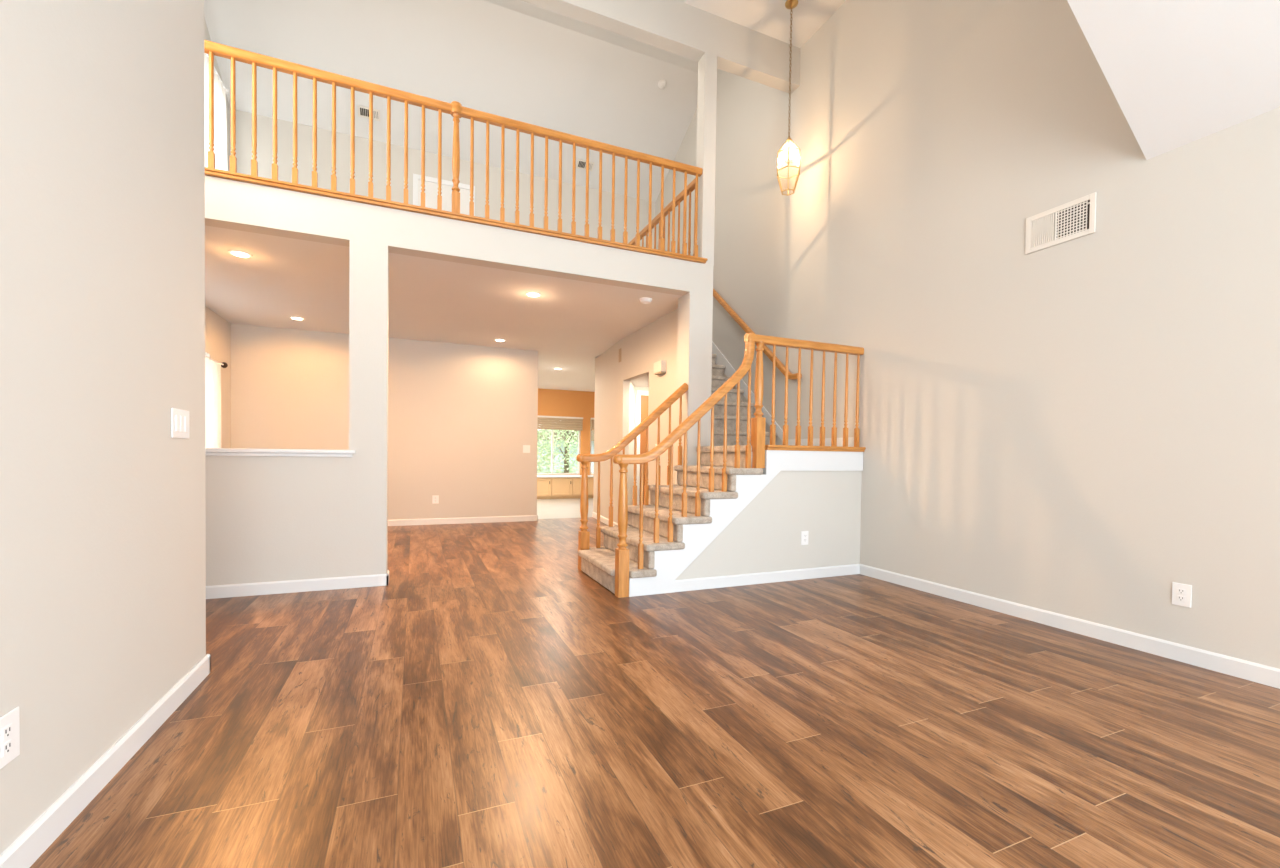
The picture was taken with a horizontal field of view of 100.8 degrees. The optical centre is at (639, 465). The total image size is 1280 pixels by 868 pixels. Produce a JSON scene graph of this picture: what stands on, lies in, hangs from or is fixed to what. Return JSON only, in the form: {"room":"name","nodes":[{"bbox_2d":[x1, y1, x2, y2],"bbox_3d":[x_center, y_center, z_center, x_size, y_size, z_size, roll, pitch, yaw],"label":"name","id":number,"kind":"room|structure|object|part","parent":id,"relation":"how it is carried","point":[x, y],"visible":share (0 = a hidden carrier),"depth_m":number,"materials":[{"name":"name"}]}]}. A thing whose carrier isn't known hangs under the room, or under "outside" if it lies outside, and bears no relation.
{"room":"empty living room","nodes":[
{"label":"empty living room","id":0,"kind":"room"},
{"bbox_2d":[0,0,205,853],"bbox_3d":[-0.866,-2.224,-0.462,0.142,6.600,6.335,0,1,-23],"label":"wall","id":1,"kind":"structure","parent":0,"point":[103,512],"depth_m":1.66,"materials":[{"name":"beige paint"}]},
{"bbox_2d":[0,706,19,768],"bbox_3d":[-1.546,0.668,1.289,0.009,0.124,0.098,0,1,-23],"label":"power outlet","id":2,"kind":"object","parent":1,"relation":"attached to","point":[9,722],"visible":1,"depth_m":1.30,"materials":[{"name":"white plastic"}]},
{"bbox_2d":[2,723,11,740],"bbox_3d":[-1.544,0.649,1.290,0.003,0.028,0.033,0,1,-23],"label":"socket","id":3,"kind":"object","parent":2,"relation":"attached to","point":[6,727],"depth_m":1.29,"materials":[{"name":"white plastic"}]},
{"bbox_2d":[2,739,11,756],"bbox_3d":[-1.544,0.688,1.291,0.003,0.028,0.033,0,1,-23],"label":"socket","id":4,"kind":"object","parent":2,"relation":"attached to","point":[6,743],"depth_m":1.29,"materials":[{"name":"white plastic"}]},
{"bbox_2d":[0,654,210,867],"bbox_3d":[-0.908,1.029,-0.388,0.156,0.092,6.349,0,1,-23],"label":"baseboard","id":5,"kind":"structure","parent":1,"relation":"attached to","point":[33,842],"depth_m":1.64,"materials":[{"name":"white wood"}]},
{"bbox_2d":[171,408,188,438],"bbox_3d":[-1.950,-0.178,2.248,0.010,0.122,0.178,0,1,-23],"label":"light switch","id":6,"kind":"object","parent":1,"relation":"attached to","point":[179,418],"visible":1,"depth_m":2.23,"materials":[{"name":"white plastic"}]},
{"bbox_2d":[204,17,230,447],"bbox_3d":[-4.333,-2.366,4.356,0.140,6.600,5.720,0,1,-23],"label":"wall","id":7,"kind":"structure","parent":0,"point":[217,329],"depth_m":6.66,"materials":[{"name":"beige paint"}]},
{"bbox_2d":[205,356,227,367],"bbox_3d":[-4.648,-1.196,5.415,0.126,0.071,2.230,0,1,-23],"label":"curtain rod","id":8,"kind":"object","parent":7,"relation":"attached to","point":[223,364],"visible":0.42,"depth_m":6.37,"materials":[{"name":"white metal"}]},
{"bbox_2d":[205,357,220,447],"bbox_3d":[-4.647,-0.172,5.472,0.056,2.040,1.932,0,1,-23],"label":"curtain","id":9,"kind":"object","parent":8,"relation":"hanging from","point":[212,369],"visible":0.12,"depth_m":6.03,"materials":[{"name":"white fabric"}]},
{"bbox_2d":[205,53,228,93],"bbox_3d":[-4.753,-4.540,5.703,0.126,0.071,1.600,0,1,-23],"label":"curtain rod","id":10,"kind":"object","parent":7,"relation":"attached to","point":[226,88],"visible":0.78,"depth_m":6.25,"materials":[{"name":"white plastic"}]},
{"bbox_2d":[204,53,227,170],"bbox_3d":[-4.809,-3.354,5.893,0.056,2.340,1.582,0,1,-23],"label":"curtain","id":11,"kind":"object","parent":10,"relation":"hanging from","point":[220,126],"visible":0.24,"depth_m":6.14,"materials":[{"name":"white fabric"}]},
{"bbox_2d":[230,109,654,519],"bbox_3d":[-2.583,-1.917,8.158,6.067,5.600,0.120,0,1,-23],"label":"wall","id":12,"kind":"structure","parent":0,"point":[461,417],"depth_m":7.82,"materials":[{"name":"beige paint"}]},
{"bbox_2d":[432,495,438,503],"bbox_3d":[-3.070,0.506,7.942,0.090,0.122,0.009,0,1,-23],"label":"power outlet","id":13,"kind":"object","parent":12,"relation":"attached to","point":[435,498],"visible":1,"depth_m":7.94,"materials":[{"name":"white plastic"}]},
{"bbox_2d":[413,174,474,215],"bbox_3d":[-2.913,-3.212,7.875,0.868,2.090,0.080,0,1,-23],"label":"door","id":14,"kind":"structure","parent":12,"relation":"in","point":[431,184],"depth_m":7.87,"materials":[{"name":"white paint"}]},
{"bbox_3d":[-2.926,-3.179,7.907,0.728,2.013,0.012,0,1,-23],"label":"panel","id":15,"kind":"part","parent":14,"relation":"part of","materials":[{"name":"white paint"}]},
{"bbox_2d":[388,515,537,525],"bbox_3d":[-3.544,0.831,7.811,4.054,0.092,0.134,0,1,-23],"label":"baseboard","id":16,"kind":"structure","parent":12,"relation":"attached to","point":[430,521],"depth_m":8.09,"materials":[{"name":"white wood"}]},
{"bbox_2d":[523,445,529,452],"bbox_3d":[-1.813,-0.269,8.457,0.115,0.122,0.010,0,1,-23],"label":"light switch","id":17,"kind":"object","parent":12,"relation":"attached to","point":[526,448],"visible":1,"depth_m":8.46,"materials":[{"name":"white plastic"}]},
{"bbox_2d":[205,226,680,391],"bbox_3d":[-2.135,-2.019,9.088,7.620,0.320,8.714,0,1,-23],"label":"ceiling","id":18,"kind":"structure","parent":0,"point":[433,300],"depth_m":5.79,"materials":[{"name":"white paint"}]},
{"bbox_2d":[228,250,252,257],"bbox_3d":[-3.360,-1.777,4.449,0.171,0.013,0.171,0,1,-23],"label":"recessed light","id":19,"kind":"object","parent":18,"relation":"in","point":[238,253],"visible":1,"depth_m":4.43,"materials":[{"name":"white plastic"}]},
{"bbox_2d":[289,316,304,319],"bbox_3d":[-4.268,-1.832,6.583,0.171,0.013,0.171,0,1,-23],"label":"recessed light","id":20,"kind":"object","parent":18,"relation":"in","point":[290,317],"visible":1,"depth_m":6.56,"materials":[{"name":"white plastic"}]},
{"bbox_2d":[525,292,541,296],"bbox_3d":[-1.103,-1.766,5.465,0.171,0.013,0.171,0,1,-23],"label":"recessed light","id":21,"kind":"object","parent":18,"relation":"in","point":[530,294],"visible":1,"depth_m":5.44,"materials":[{"name":"white plastic"}]},
{"bbox_2d":[639,297,651,303],"bbox_3d":[0.061,-1.740,5.592,0.135,0.041,0.135,0,1,-23],"label":"smoke detector","id":22,"kind":"object","parent":18,"relation":"attached to","point":[645,300],"visible":1,"depth_m":5.55,"materials":[{"name":"white plastic"}]},
{"bbox_2d":[204,0,697,201],"bbox_3d":[-1.827,-5.093,6.426,6.067,1.160,3.748,0,1,-23],"label":"wall","id":23,"kind":"structure","parent":0,"point":[519,60],"depth_m":6.99,"materials":[{"name":"white paint"}]},
{"bbox_2d":[357,105,379,120],"bbox_3d":[-3.680,-4.786,7.183,0.270,0.080,0.138,0,1,-23],"label":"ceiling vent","id":24,"kind":"object","parent":23,"relation":"in","point":[363,111],"visible":0.81,"depth_m":7.18,"materials":[{"name":"metal"}]},
{"bbox_2d":[576,159,593,171],"bbox_3d":[-0.871,-4.767,8.390,0.270,0.080,0.138,0,1,-23],"label":"ceiling vent","id":25,"kind":"object","parent":23,"relation":"in","point":[581,164],"visible":0.84,"depth_m":8.38,"materials":[{"name":"metal"}]},
{"bbox_2d":[658,79,665,88],"bbox_3d":[0.313,-5.400,7.496,0.119,0.080,0.112,0,1,-23],"label":"smoke detector","id":26,"kind":"object","parent":23,"relation":"attached to","point":[662,83],"visible":1,"depth_m":7.47,"materials":[{"name":"white plastic"}]},
{"bbox_2d":[205,175,712,585],"bbox_3d":[-1.611,-0.547,4.525,5.020,3.030,0.160,0,1,-23],"label":"wall","id":27,"kind":"structure","parent":0,"point":[269,518],"depth_m":4.16,"materials":[{"name":"beige paint"}]},
{"bbox_2d":[205,448,354,456],"bbox_3d":[-3.098,-0.102,3.890,1.790,0.055,0.204,0,1,-23],"label":"trim","id":28,"kind":"structure","parent":27,"relation":"attached to","point":[208,451],"depth_m":3.96,"materials":[{"name":"white wood"}]},
{"bbox_2d":[206,570,388,598],"bbox_3d":[-3.004,0.915,3.962,2.030,0.092,0.174,0,1,-23],"label":"baseboard","id":29,"kind":"structure","parent":27,"relation":"attached to","point":[305,585],"depth_m":4.03,"materials":[{"name":"white wood"}]},
{"bbox_2d":[204,40,707,263],"bbox_3d":[-1.600,-2.554,4.426,4.922,0.981,0.135,0,1,-23],"label":"balcony railing","id":30,"kind":"object","parent":27,"relation":"on","point":[454,108],"visible":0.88,"depth_m":4.36,"materials":[{"name":"brown wood"}]},
{"bbox_3d":[-1.623,-2.998,4.423,4.874,0.071,0.071,0,1,-23],"label":"handrail","id":31,"kind":"part","parent":30,"relation":"part of","materials":[{"name":"brown wood"}]},
{"bbox_3d":[-1.553,-2.539,4.465,0.066,0.873,0.066,0,1,-23],"label":"newel post","id":32,"kind":"part","parent":30,"relation":"part of","materials":[{"name":"brown wood"}]},
{"bbox_3d":[-1.607,-2.085,4.435,4.922,0.043,0.135,0,1,-23],"label":"shoe rail","id":33,"kind":"part","parent":30,"relation":"part of","materials":[{"name":"brown wood"}]},
{"bbox_2d":[537,427,593,472],"bbox_3d":[-3.171,-0.864,25.810,5.200,3.020,4.600,0,1,-23],"label":"sky","id":34,"kind":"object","parent":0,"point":[592,432],"visible":0.08,"depth_m":23.48,"materials":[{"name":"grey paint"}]},
{"bbox_2d":[538,388,594,474],"bbox_3d":[-2.889,-0.537,10.737,7.700,2.730,4.800,0,1,-23],"label":"wall","id":35,"kind":"structure","parent":0,"point":[551,402],"depth_m":13.68,"materials":[{"name":"orange paint"}]},
{"bbox_2d":[537,430,580,474],"bbox_3d":[-2.320,-0.509,13.525,1.635,1.480,0.050,0,1,-23],"label":"window","id":36,"kind":"structure","parent":35,"relation":"in","point":[579,431],"depth_m":13.56,"materials":[{"name":"white plastic"}]},
{"bbox_2d":[537,415,582,430],"bbox_3d":[-2.248,-1.091,13.423,1.660,0.341,0.066,0,1,-23],"label":"blind","id":37,"kind":"object","parent":35,"relation":"attached to","point":[545,421],"visible":0.56,"depth_m":13.49,"materials":[{"name":"white plastic"}]},
{"bbox_3d":[-2.247,-1.239,13.421,1.660,0.045,0.065,0,1,-23],"label":"head rail","id":38,"kind":"part","parent":37,"relation":"part of","materials":[{"name":"white plastic"}]},
{"bbox_2d":[590,419,593,474],"bbox_3d":[-0.823,-0.501,14.163,1.110,1.480,0.050,0,1,-23],"label":"window","id":39,"kind":"structure","parent":35,"relation":"in","point":[590,419],"depth_m":13.93,"materials":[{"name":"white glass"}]},
{"bbox_2d":[591,418,593,430],"bbox_3d":[-0.795,-1.083,14.043,1.060,0.341,0.066,0,1,-23],"label":"blind","id":40,"kind":"object","parent":39,"relation":"attached to","point":[592,419],"visible":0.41,"depth_m":13.83,"materials":[{"name":"white plastic"}]},
{"bbox_2d":[593,308,677,523],"bbox_3d":[1.040,-0.587,7.896,2.700,3.050,3.764,0,1,-23],"label":"wall","id":41,"kind":"structure","parent":0,"point":[656,341],"depth_m":7.37,"materials":[{"name":"beige paint"}]},
{"bbox_2d":[592,512,617,525],"bbox_3d":[-0.199,0.885,7.410,0.106,0.092,3.765,0,1,-21],"label":"baseboard","id":42,"kind":"structure","parent":41,"relation":"attached to","point":[594,515],"depth_m":8.39,"materials":[{"name":"white wood"}]},
{"bbox_2d":[654,360,665,374],"bbox_3d":[0.235,-1.158,6.252,0.074,0.145,0.210,0,1,-23],"label":"door chime","id":43,"kind":"object","parent":41,"relation":"attached to","point":[660,366],"visible":1,"depth_m":6.17,"materials":[{"name":"paint"}]},
{"bbox_2d":[628,381,648,504],"bbox_3d":[0.040,-0.161,8.156,0.479,2.160,1.250,2,1,38],"label":"door frame","id":44,"kind":"structure","parent":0,"point":[632,400],"depth_m":7.86,"materials":[{"name":"beige paint"}]},
{"bbox_2d":[636,390,648,504],"bbox_3d":[0.236,-0.120,8.296,0.660,2.080,0.020,0,1,-23],"label":"door","id":45,"kind":"structure","parent":44,"relation":"in","point":[642,397],"depth_m":8.19,"materials":[{"name":"white wood"}]},
{"bbox_2d":[630,375,648,386],"bbox_3d":[0.311,-1.239,7.761,1.047,0.060,1.250,0,1,-23],"label":"ceiling","id":46,"kind":"structure","parent":0,"point":[643,381],"depth_m":7.60,"materials":[{"name":"white paint"}]},
{"bbox_2d":[30,498,1279,867],"bbox_3d":[-0.654,1.016,5.347,7.800,0.100,16.900,0,1,-23],"label":"floor","id":47,"kind":"structure","parent":0,"point":[493,703],"depth_m":2.04,"materials":[{"name":"laminate"}]},
{"bbox_2d":[537,478,550,498],"bbox_3d":[-2.465,0.533,12.968,0.396,0.515,0.830,0,1,-23],"label":"base cabinet","id":48,"kind":"object","parent":47,"relation":"on","point":[543,484],"visible":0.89,"depth_m":12.62,"materials":[{"name":"brown wood"}]},
{"bbox_2d":[550,478,571,498],"bbox_3d":[-2.042,0.535,13.148,0.516,0.515,0.830,0,1,-23],"label":"base cabinet","id":49,"kind":"object","parent":47,"relation":"on","point":[561,488],"visible":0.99,"depth_m":12.79,"materials":[{"name":"brown wood"}]},
{"bbox_2d":[571,478,593,498],"bbox_3d":[-1.454,0.538,13.399,0.756,0.515,0.830,0,1,-23],"label":"base cabinet","id":50,"kind":"object","parent":47,"relation":"on","point":[576,482],"visible":0.4,"depth_m":12.96,"materials":[{"name":"brown wood"}]},
{"bbox_3d":[-1.475,0.511,12.965,0.352,0.415,0.020,0,1,-23],"label":"door","id":51,"kind":"part","parent":50,"relation":"part of","materials":[{"name":"brown wood"}]},
{"bbox_3d":[-1.125,0.513,13.114,0.352,0.415,0.020,0,1,-23],"label":"door","id":52,"kind":"part","parent":50,"relation":"part of","materials":[{"name":"brown wood"}]},
{"bbox_2d":[578,341,862,596],"bbox_3d":[0.274,-0.704,6.049,2.451,3.336,3.555,0,1,-23],"label":"staircase","id":53,"kind":"structure","parent":47,"relation":"on","point":[664,561],"depth_m":4.55,"materials":[{"name":"beige carpet"}]},
{"bbox_2d":[576,383,687,570],"bbox_3d":[-0.056,0.069,5.156,1.165,1.818,0.084,0,1,-23],"label":"stair railing","id":54,"kind":"object","parent":53,"relation":"on","point":[583,535],"visible":0.83,"depth_m":5.06,"materials":[{"name":"brown wood"}]},
{"bbox_3d":[-0.524,0.464,4.966,0.084,1.022,0.084,0,1,-23],"label":"newel post","id":55,"kind":"part","parent":54,"relation":"part of","materials":[{"name":"brown wood"}]},
{"bbox_3d":[-0.040,-0.437,5.150,1.146,0.806,0.073,0,1,-23],"label":"handrail","id":56,"kind":"part","parent":54,"relation":"part of","materials":[{"name":"brown wood"}]},
{"bbox_2d":[613,333,865,597],"bbox_3d":[0.935,-0.056,4.481,2.456,2.120,0.132,0,1,-23],"label":"stair railing","id":57,"kind":"object","parent":53,"relation":"on","point":[757,424],"visible":1,"depth_m":4.44,"materials":[{"name":"brown wood"}]},
{"bbox_3d":[-0.133,0.487,4.050,0.084,1.022,0.084,0,1,-23],"label":"newel post","id":58,"kind":"part","parent":57,"relation":"part of","materials":[{"name":"brown wood"}]},
{"bbox_3d":[0.388,-0.563,4.252,1.228,1.105,0.073,0,1,-23],"label":"handrail","id":59,"kind":"part","parent":57,"relation":"part of","materials":[{"name":"brown wood"}]},
{"bbox_3d":[1.015,-0.518,4.524,0.086,1.075,0.086,0,1,-23],"label":"newel post","id":60,"kind":"part","parent":57,"relation":"part of","materials":[{"name":"brown wood"}]},
{"bbox_3d":[1.484,-1.076,4.706,1.280,0.073,0.073,0,1,-23],"label":"handrail","id":61,"kind":"part","parent":57,"relation":"part of","materials":[{"name":"brown wood"}]},
{"bbox_3d":[1.563,-0.155,4.746,1.093,0.045,0.132,0,1,-23],"label":"shoe rail","id":62,"kind":"part","parent":57,"relation":"part of","materials":[{"name":"brown wood"}]},
{"bbox_3d":[-2.990,0.530,12.744,0.696,0.515,0.830,0,1,-23],"label":"base cabinet","id":63,"kind":"object","parent":47,"relation":"on","visible":0},
{"bbox_2d":[537,475,593,477],"bbox_3d":[-1.753,0.264,13.264,3.380,0.030,0.840,0,1,-23],"label":"countertop","id":64,"kind":"structure","parent":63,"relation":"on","point":[538,476],"depth_m":12.89,"materials":[{"name":"white"}]},
{"bbox_2d":[521,0,799,92],"bbox_3d":[-1.067,-4.897,4.638,6.067,1.462,0.146,0,1,-23],"label":"beam","id":65,"kind":"structure","parent":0,"point":[678,27],"depth_m":5.27,"materials":[{"name":"beige paint"}]},
{"bbox_2d":[628,178,695,254],"bbox_3d":[0.204,-2.574,6.501,0.105,0.951,2.160,0,1,-23],"label":"railing","id":66,"kind":"object","parent":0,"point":[679,198],"visible":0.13,"depth_m":6.07,"materials":[{"name":"brown wood"}]},
{"bbox_2d":[675,52,716,484],"bbox_3d":[0.573,-1.591,5.483,0.271,5.140,0.260,0,1,-23],"label":"wall pillar","id":67,"kind":"structure","parent":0,"point":[695,310],"depth_m":5.37,"materials":[{"name":"beige paint"}]},
{"bbox_2d":[685,0,845,47],"bbox_3d":[1.685,-5.050,4.116,1.417,1.060,2.988,0,1,-23],"label":"ceiling","id":68,"kind":"structure","parent":0,"point":[771,18],"depth_m":5.33,"materials":[{"name":"white paint"}]},
{"bbox_2d":[777,0,799,195],"bbox_3d":[1.476,-3.621,5.212,0.250,1.842,0.236,0,1,-23],"label":"pendant lantern","id":69,"kind":"object","parent":68,"relation":"hanging from","point":[790,4],"visible":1,"depth_m":5.20,"materials":[{"name":"white glass"}]},
{"bbox_3d":[1.466,-2.970,5.224,0.250,0.540,0.236,0,1,-23],"label":"brass frame","id":70,"kind":"part","parent":69,"relation":"part of","materials":[{"name":"gold metal"}]},
{"bbox_3d":[1.479,-3.858,5.207,0.018,1.290,0.019,1,1,-1],"label":"chain","id":71,"kind":"part","parent":69,"relation":"part of","materials":[{"name":"gold metal"}]},
{"bbox_2d":[675,471,861,579],"bbox_3d":[1.135,0.505,4.582,2.007,1.000,0.045,0,1,-23],"label":"wall","id":72,"kind":"structure","parent":0,"point":[765,536],"depth_m":4.64,"materials":[{"name":"beige paint"}]},
{"bbox_2d":[675,564,859,591],"bbox_3d":[1.161,0.960,4.573,1.933,0.092,0.014,0,1,-23],"label":"baseboard","id":73,"kind":"structure","parent":72,"relation":"attached to","point":[831,571],"depth_m":4.52,"materials":[{"name":"white wood"}]},
{"bbox_2d":[801,531,808,544],"bbox_3d":[1.464,0.641,4.696,0.078,0.122,0.009,0,1,-23],"label":"power outlet","id":74,"kind":"object","parent":72,"relation":"attached to","point":[804,534],"visible":1,"depth_m":4.69,"materials":[{"name":"white plastic"}]},
{"bbox_2d":[655,0,1279,668],"bbox_3d":[2.575,-2.464,3.981,0.140,7.000,11.820,0,1,-23],"label":"wall","id":75,"kind":"structure","parent":0,"point":[1085,427],"depth_m":3.68,"materials":[{"name":"beige paint"}]},
{"bbox_2d":[713,288,801,379],"bbox_3d":[1.231,-1.988,6.824,0.098,2.054,2.561,0,1,-23],"label":"wall handrail","id":76,"kind":"object","parent":75,"relation":"attached to","point":[724,304],"visible":0.52,"depth_m":6.53,"materials":[{"name":"brown wood"}]},
{"bbox_2d":[1025,192,1096,254],"bbox_3d":[2.718,-1.563,3.433,0.015,0.245,0.402,0,1,-23],"label":"air vent","id":77,"kind":"object","parent":75,"relation":"in","point":[1074,219],"visible":1,"depth_m":3.42,"materials":[{"name":"metal"}]},
{"bbox_2d":[859,564,1279,688],"bbox_3d":[3.414,1.046,1.770,0.014,0.092,6.930,0,1,-23],"label":"baseboard","id":78,"kind":"structure","parent":75,"relation":"attached to","point":[1251,671],"depth_m":3.19,"materials":[{"name":"white wood"}]},
{"bbox_2d":[1172,582,1191,607],"bbox_3d":[2.946,0.702,2.878,0.009,0.122,0.080,0,1,-23],"label":"power outlet","id":79,"kind":"object","parent":75,"relation":"attached to","point":[1181,593],"visible":1,"depth_m":2.88,"materials":[{"name":"white plastic"}]},
{"bbox_2d":[1177,588,1184,593],"bbox_3d":[2.944,0.682,2.877,0.003,0.028,0.033,0,1,-23],"label":"socket","id":80,"kind":"object","parent":79,"relation":"attached to","point":[1179,590],"depth_m":2.88,"materials":[{"name":"white plastic"}]},
{"bbox_2d":[1177,595,1184,601],"bbox_3d":[2.943,0.722,2.878,0.003,0.028,0.033,0,1,-23],"label":"socket","id":81,"kind":"object","parent":79,"relation":"attached to","point":[1180,598],"depth_m":2.88,"materials":[{"name":"white plastic"}]},
{"bbox_2d":[1067,0,1279,159],"bbox_3d":[1.656,-3.658,-0.285,4.907,3.910,5.030,0,1,-23],"label":"ceiling","id":82,"kind":"structure","parent":0,"point":[1180,73],"depth_m":2.64,"materials":[{"name":"white paint"}]},
{"bbox_3d":[-6.842,0.678,26.242,24.000,0.180,26.400,0,1,-23],"label":"floor","id":83,"kind":"structure","parent":0,"visible":0},
{"bbox_2d":[537,422,558,472],"bbox_3d":[-3.262,-0.942,16.197,1.602,3.555,1.525,0,1,-23],"label":"tree","id":84,"kind":"object","parent":83,"relation":"on","point":[545,457],"visible":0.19,"depth_m":16.09,"materials":[{"name":"green plant"}]},
{"bbox_2d":[543,423,577,472],"bbox_3d":[-2.481,-1.150,17.954,1.656,3.922,1.673,0,1,-23],"label":"tree","id":85,"kind":"object","parent":83,"relation":"on","point":[567,467],"visible":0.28,"depth_m":17.81,"materials":[{"name":"green plant"}]}
]}

